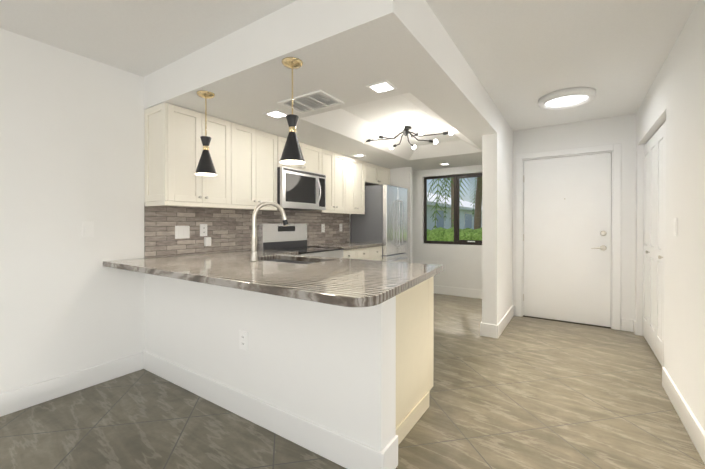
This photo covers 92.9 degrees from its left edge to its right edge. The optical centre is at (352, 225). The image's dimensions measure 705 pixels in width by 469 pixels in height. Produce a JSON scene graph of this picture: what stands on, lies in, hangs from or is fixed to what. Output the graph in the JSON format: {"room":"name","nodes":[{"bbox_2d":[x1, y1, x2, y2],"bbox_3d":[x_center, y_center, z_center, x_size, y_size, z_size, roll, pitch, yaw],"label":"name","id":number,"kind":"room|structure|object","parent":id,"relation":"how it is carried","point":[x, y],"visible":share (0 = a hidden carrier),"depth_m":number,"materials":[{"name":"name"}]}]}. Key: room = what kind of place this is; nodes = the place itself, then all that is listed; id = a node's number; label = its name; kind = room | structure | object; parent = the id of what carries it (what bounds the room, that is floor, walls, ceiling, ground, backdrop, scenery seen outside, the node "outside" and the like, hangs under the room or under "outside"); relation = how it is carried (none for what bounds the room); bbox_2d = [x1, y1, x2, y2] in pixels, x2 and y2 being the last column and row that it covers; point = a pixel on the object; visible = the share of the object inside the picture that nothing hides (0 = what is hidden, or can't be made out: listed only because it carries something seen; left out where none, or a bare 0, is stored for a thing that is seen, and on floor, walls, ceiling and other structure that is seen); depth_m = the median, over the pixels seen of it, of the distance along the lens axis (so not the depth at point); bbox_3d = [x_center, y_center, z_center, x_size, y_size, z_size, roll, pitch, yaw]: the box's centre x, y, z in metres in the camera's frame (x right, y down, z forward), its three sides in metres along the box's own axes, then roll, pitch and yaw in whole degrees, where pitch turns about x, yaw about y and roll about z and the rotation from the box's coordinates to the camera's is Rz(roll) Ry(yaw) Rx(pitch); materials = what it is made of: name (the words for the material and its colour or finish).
{"room":"kitchen","nodes":[
{"label":"kitchen","id":0,"kind":"room"},
{"bbox_2d":[0,28,350,393],"bbox_3d":[-2.512,-0.021,1.768,0.120,2.440,11.420,0,0,34],"label":"wall","id":1,"kind":"structure","parent":0,"point":[72,151],"depth_m":2.38,"materials":[{"name":"white paint"}]},
{"bbox_2d":[0,353,139,416],"bbox_3d":[-3.680,1.135,-0.103,0.016,0.150,7.000,0,0,34],"label":"baseboard","id":2,"kind":"structure","parent":1,"relation":"attached to","point":[12,401],"depth_m":2.37,"materials":[{"name":"white wood"}]},
{"bbox_2d":[144,102,239,205],"bbox_3d":[-1.423,-0.587,2.990,0.327,0.775,0.662,0,0,34],"label":"upper cabinet","id":3,"kind":"object","parent":1,"relation":"attached to","point":[173,144],"depth_m":2.79,"materials":[{"name":"beige paint"}]},
{"bbox_2d":[144,203,348,257],"bbox_3d":[-0.897,0.028,4.075,0.009,0.463,3.050,0,0,34],"label":"tile backsplash","id":4,"kind":"structure","parent":1,"relation":"attached to","point":[229,229],"depth_m":3.39,"materials":[{"name":"tile"}]},
{"bbox_2d":[175,226,189,238],"bbox_3d":[-1.556,0.057,3.067,0.009,0.118,0.135,0,0,34],"label":"light switch","id":5,"kind":"object","parent":4,"relation":"attached to","point":[182,232],"visible":1,"depth_m":3.06,"materials":[{"name":"plastic"}]},
{"bbox_2d":[200,224,206,235],"bbox_3d":[-1.440,0.041,3.242,0.008,0.118,0.075,0,0,34],"label":"outlet","id":6,"kind":"object","parent":4,"relation":"attached to","point":[203,229],"visible":1,"depth_m":3.24,"materials":[{"name":"plastic"}]},
{"bbox_2d":[204,237,210,245],"bbox_3d":[-1.412,0.153,3.265,0.030,0.085,0.060,0,0,34],"label":"plug adapter","id":7,"kind":"object","parent":6,"relation":"attached to","point":[207,241],"visible":0.96,"depth_m":3.25,"materials":[{"name":"plastic"}]},
{"bbox_2d":[321,224,324,231],"bbox_3d":[-0.418,0.032,4.777,0.008,0.118,0.070,0,0,34],"label":"outlet","id":8,"kind":"object","parent":4,"relation":"attached to","point":[322,227],"visible":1,"depth_m":4.77,"materials":[{"name":"plastic"}]},
{"bbox_2d":[228,125,279,209],"bbox_3d":[-1.123,-0.590,3.442,0.327,0.775,0.640,0,0,34],"label":"upper cabinet","id":9,"kind":"object","parent":1,"relation":"attached to","point":[246,161],"depth_m":3.39,"materials":[{"name":"beige paint"}]},
{"bbox_2d":[280,137,323,174],"bbox_3d":[-0.733,-0.812,4.027,0.327,0.337,0.752,0,0,34],"label":"upper cabinet","id":10,"kind":"object","parent":1,"relation":"attached to","point":[313,156],"depth_m":4.07,"materials":[{"name":"beige paint"}]},
{"bbox_2d":[277,167,325,210],"bbox_3d":[-0.682,-0.419,3.996,0.449,0.441,0.748,0,0,34],"label":"microwave","id":11,"kind":"object","parent":10,"relation":"attached to","point":[300,190],"visible":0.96,"depth_m":3.83,"materials":[{"name":"grey metal"}]},
{"bbox_2d":[316,150,347,213],"bbox_3d":[-0.361,-0.597,4.586,0.327,0.775,0.572,0,0,34],"label":"upper cabinet","id":12,"kind":"object","parent":1,"relation":"attached to","point":[335,164],"depth_m":4.51,"materials":[{"name":"beige paint"}]},
{"bbox_2d":[348,157,367,213],"bbox_3d":[-0.104,-0.599,4.972,0.327,0.775,0.572,0,0,34],"label":"upper cabinet","id":13,"kind":"object","parent":1,"relation":"attached to","point":[357,169],"depth_m":4.93,"materials":[{"name":"beige paint"}]},
{"bbox_2d":[368,163,389,185],"bbox_3d":[0.288,-0.836,5.560,0.327,0.307,0.836,0,0,34],"label":"upper cabinet","id":14,"kind":"object","parent":1,"relation":"attached to","point":[377,175],"depth_m":5.47,"materials":[{"name":"beige paint"}]},
{"bbox_2d":[144,273,395,451],"bbox_3d":[-0.765,0.756,2.250,2.260,0.880,0.150,0,0,34],"label":"wall","id":15,"kind":"structure","parent":0,"point":[331,367],"depth_m":1.88,"materials":[{"name":"white paint"}]},
{"bbox_2d":[239,330,247,350],"bbox_3d":[-0.684,0.717,2.100,0.075,0.118,0.008,0,0,34],"label":"outlet","id":16,"kind":"object","parent":15,"relation":"attached to","point":[243,340],"visible":1,"depth_m":2.10,"materials":[{"name":"plastic"}]},
{"bbox_2d":[140,350,391,468],"bbox_3d":[-0.792,1.122,2.170,2.246,0.150,0.024,0,0,34],"label":"baseboard","id":17,"kind":"structure","parent":15,"relation":"attached to","point":[338,448],"depth_m":1.92,"materials":[{"name":"white wood"}]},
{"bbox_2d":[144,0,496,170],"bbox_3d":[0.410,-1.118,3.950,2.320,0.270,4.300,0,0,34],"label":"ceiling","id":18,"kind":"structure","parent":0,"point":[346,52],"depth_m":2.36,"materials":[{"name":"white paint"}]},
{"bbox_2d":[195,90,216,175],"bbox_3d":[-1.081,-0.677,2.470,0.152,0.594,0.152,0,0,34],"label":"pendant light","id":19,"kind":"object","parent":18,"relation":"hanging from","point":[205,167],"visible":1,"depth_m":2.44,"materials":[{"name":"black metal"}]},
{"bbox_2d":[263,110,288,118],"bbox_3d":[-0.660,-0.973,2.921,0.160,0.008,0.160,0,0,34],"label":"recessed light","id":20,"kind":"object","parent":18,"relation":"attached to","point":[276,114],"visible":0.81,"depth_m":2.91,"materials":[{"name":"white plastic"}]},
{"bbox_2d":[280,57,304,164],"bbox_3d":[-0.357,-0.674,1.988,0.152,0.594,0.152,0,0,34],"label":"pendant light","id":21,"kind":"object","parent":18,"relation":"hanging from","point":[292,154],"visible":1,"depth_m":1.96,"materials":[{"name":"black metal"}]},
{"bbox_2d":[277,90,343,113],"bbox_3d":[-0.330,-0.969,2.641,0.440,0.013,0.300,0,0,34],"label":"air vent grille","id":22,"kind":"object","parent":18,"relation":"attached to","point":[312,101],"visible":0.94,"depth_m":2.63,"materials":[{"name":"white metal"}]},
{"bbox_2d":[366,80,396,93],"bbox_3d":[0.206,-0.970,2.344,0.160,0.008,0.160,0,0,34],"label":"recessed light","id":23,"kind":"object","parent":18,"relation":"attached to","point":[382,87],"visible":0.98,"depth_m":2.34,"materials":[{"name":"white plastic"}]},
{"bbox_2d":[366,124,453,148],"bbox_3d":[0.619,-1.034,3.831,1.035,0.176,0.956,0,0,34],"label":"sputnik chandelier","id":24,"kind":"object","parent":18,"relation":"hanging from","point":[405,130],"visible":1,"depth_m":3.77,"materials":[{"name":"black metal"}]},
{"bbox_2d":[0,0,697,130],"bbox_3d":[1.234,-1.277,-0.733,9.120,0.100,11.420,0,0,34],"label":"ceiling","id":25,"kind":"structure","parent":0,"point":[521,57],"depth_m":2.20,"materials":[{"name":"white paint"}]},
{"bbox_2d":[538,87,595,109],"bbox_3d":[2.061,-1.219,3.235,0.470,0.060,0.470,0,0,34],"label":"hall light","id":26,"kind":"object","parent":25,"relation":"attached to","point":[566,98],"visible":1,"depth_m":3.18,"materials":[{"name":"white"}]},
{"bbox_2d":[0,293,704,468],"bbox_3d":[1.234,1.263,-0.718,9.120,0.100,11.420,0,0,34],"label":"floor","id":27,"kind":"structure","parent":0,"point":[522,392],"depth_m":2.07,"materials":[{"name":"tile"}]},
{"bbox_2d":[259,224,342,257],"bbox_3d":[-0.569,0.579,3.926,0.696,1.215,0.754,0,0,34],"label":"range","id":28,"kind":"object","parent":27,"relation":"on","point":[290,237],"visible":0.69,"depth_m":3.96,"materials":[{"name":"grey metal"}]},
{"bbox_2d":[342,247,373,259],"bbox_3d":[-0.189,0.741,4.601,0.606,0.884,0.778,0,0,34],"label":"base cabinet","id":29,"kind":"object","parent":27,"relation":"on","point":[372,253],"depth_m":4.50,"materials":[{"name":"beige paint"}]},
{"bbox_2d":[307,242,383,249],"bbox_3d":[-0.094,0.278,4.719,0.632,0.040,1.082,0,0,34],"label":"countertop","id":30,"kind":"structure","parent":29,"relation":"on","point":[345,245],"depth_m":4.58,"materials":[{"name":"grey stone"}]},
{"bbox_2d":[374,246,381,260],"bbox_3d":[0.079,0.739,5.003,0.606,0.884,0.418,0,0,34],"label":"base cabinet","id":31,"kind":"object","parent":27,"relation":"on","point":[377,250],"depth_m":4.91,"materials":[{"name":"beige paint"}]},
{"bbox_2d":[351,184,407,262],"bbox_3d":[0.479,0.278,5.467,0.702,1.800,0.770,0,0,34],"label":"fridge","id":32,"kind":"object","parent":27,"relation":"on","point":[383,219],"visible":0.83,"depth_m":5.17,"materials":[{"name":"silver metal"}]},
{"bbox_2d":[396,276,433,444],"bbox_3d":[0.056,0.754,2.220,0.760,0.884,0.705,0,0,34],"label":"base cabinet","id":33,"kind":"object","parent":27,"relation":"on","point":[414,341],"visible":0.1,"depth_m":1.97,"materials":[{"name":"beige paint"}]},
{"bbox_2d":[103,250,442,306],"bbox_3d":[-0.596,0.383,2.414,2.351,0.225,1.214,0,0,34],"label":"countertop","id":34,"kind":"structure","parent":33,"relation":"on","point":[345,282],"depth_m":1.96,"materials":[{"name":"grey stone"}]},
{"bbox_2d":[250,201,288,260],"bbox_3d":[-0.654,0.036,2.626,0.163,0.464,0.287,0,0,34],"label":"faucet","id":35,"kind":"object","parent":34,"relation":"on","point":[254,256],"visible":1,"depth_m":2.56,"materials":[{"name":"silver metal"}]},
{"bbox_2d":[265,259,314,263],"bbox_3d":[-0.518,0.402,2.726,0.724,0.184,0.404,0,0,34],"label":"sink basin","id":36,"kind":"object","parent":34,"relation":"in","point":[299,261],"depth_m":2.95,"materials":[{"name":"metal"}]},
{"bbox_2d":[390,167,411,262],"bbox_3d":[0.703,0.091,5.858,0.700,2.170,0.090,0,0,34],"label":"wall","id":37,"kind":"structure","parent":0,"point":[401,177],"depth_m":5.67,"materials":[{"name":"white paint"}]},
{"bbox_2d":[412,165,481,289],"bbox_3d":[1.635,-0.044,5.795,2.320,2.440,0.120,0,0,34],"label":"wall","id":38,"kind":"structure","parent":0,"point":[462,266],"depth_m":5.75,"materials":[{"name":"white paint"}]},
{"bbox_2d":[424,173,481,244],"bbox_3d":[1.768,-0.279,5.723,1.136,1.186,0.050,0,0,34],"label":"kitchen window","id":39,"kind":"structure","parent":38,"relation":"in","point":[457,211],"depth_m":5.71,"materials":[{"name":"brown metal"}]},
{"bbox_2d":[434,285,481,298],"bbox_3d":[1.817,1.107,5.599,1.410,0.140,0.016,0,0,34],"label":"baseboard","id":40,"kind":"structure","parent":38,"relation":"attached to","point":[454,291],"depth_m":5.62,"materials":[{"name":"white wood"}]},
{"bbox_2d":[482,108,512,324],"bbox_3d":[1.986,-0.036,4.366,0.150,2.440,1.870,0,0,34],"label":"wall column","id":41,"kind":"structure","parent":0,"point":[497,225],"depth_m":3.62,"materials":[{"name":"white paint"}]},
{"bbox_2d":[480,321,493,336],"bbox_3d":[1.920,1.114,4.407,0.040,0.140,1.886,0,0,34],"label":"baseboard","id":42,"kind":"structure","parent":41,"relation":"attached to","point":[485,328],"depth_m":3.60,"materials":[{"name":"white wood"}]},
{"bbox_2d":[492,305,514,338],"bbox_3d":[1.829,1.116,3.987,0.024,0.140,1.086,0,0,34],"label":"baseboard","id":43,"kind":"structure","parent":41,"relation":"attached to","point":[497,329],"depth_m":3.79,"materials":[{"name":"white wood"}]},
{"bbox_2d":[513,114,635,329],"bbox_3d":[2.727,-0.034,4.107,1.370,2.440,0.120,0,0,34],"label":"wall","id":44,"kind":"structure","parent":0,"point":[609,131],"depth_m":3.83,"materials":[{"name":"white paint"}]},
{"bbox_2d":[523,153,610,328],"bbox_3d":[2.626,0.167,4.149,0.916,2.037,0.156,0,0,34],"label":"front door","id":45,"kind":"structure","parent":44,"relation":"in","point":[567,245],"depth_m":4.11,"materials":[{"name":"white paint"}]},
{"bbox_2d":[516,143,620,329],"bbox_3d":[2.634,0.123,4.158,1.080,2.125,0.136,0,0,34],"label":"door frame","id":46,"kind":"structure","parent":44,"relation":"attached to","point":[614,150],"depth_m":3.89,"materials":[{"name":"white wood"}]},
{"bbox_2d":[635,0,704,430],"bbox_3d":[2.432,-0.025,2.490,0.170,2.440,2.900,0,0,34],"label":"wall","id":47,"kind":"structure","parent":0,"point":[674,98],"depth_m":2.09,"materials":[{"name":"white paint"}]},
{"bbox_2d":[643,121,665,366],"bbox_3d":[2.758,0.161,3.045,0.060,2.038,1.361,0,0,34],"label":"closet doors","id":48,"kind":"structure","parent":47,"relation":"in","point":[654,211],"depth_m":3.07,"materials":[{"name":"white paint"}]},
{"bbox_2d":[674,218,677,235],"bbox_3d":[2.151,0.006,2.232,0.009,0.118,0.075,0,0,34],"label":"light switch","id":49,"kind":"object","parent":47,"relation":"attached to","point":[675,226],"visible":0.96,"depth_m":2.21,"materials":[{"name":"plastic"}]},
{"bbox_2d":[662,367,704,463],"bbox_3d":[1.939,1.128,1.924,0.016,0.140,1.400,0,0,34],"label":"baseboard","id":50,"kind":"structure","parent":47,"relation":"attached to","point":[691,424],"depth_m":1.97,"materials":[{"name":"white wood"}]},
{"label":"outside","id":51,"kind":"structure","parent":0,"visible":0},
{"bbox_3d":[10.562,1.157,21.309,60.000,0.100,35.570,0,0,34],"label":"ground","id":52,"kind":"structure","parent":51,"visible":0},
{"bbox_2d":[429,178,453,227],"bbox_3d":[3.590,-2.150,11.966,5.766,6.682,5.558,0,0,34],"label":"palm tree","id":53,"kind":"object","parent":52,"relation":"on","point":[452,202],"depth_m":11.69,"materials":[{"name":"green plant"}]},
{"bbox_2d":[427,227,481,240],"bbox_3d":[2.835,0.629,7.693,12.140,1.229,1.111,0,0,34],"label":"hedge","id":54,"kind":"object","parent":52,"relation":"on","point":[440,234],"depth_m":7.75,"materials":[{"name":"green plant"}]},
{"bbox_2d":[427,192,481,229],"bbox_3d":[6.553,-1.111,31.515,11.100,4.320,32.100,0,0,34],"label":"house","id":55,"kind":"structure","parent":52,"relation":"on","point":[466,217],"depth_m":22.23,"materials":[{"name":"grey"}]},
{"bbox_2d":[427,177,481,229],"bbox_3d":[5.200,-1.621,12.759,5.810,6.146,5.544,0,0,34],"label":"palm tree","id":56,"kind":"object","parent":52,"relation":"on","point":[477,198],"depth_m":12.71,"materials":[{"name":"green plant"}]}
]}

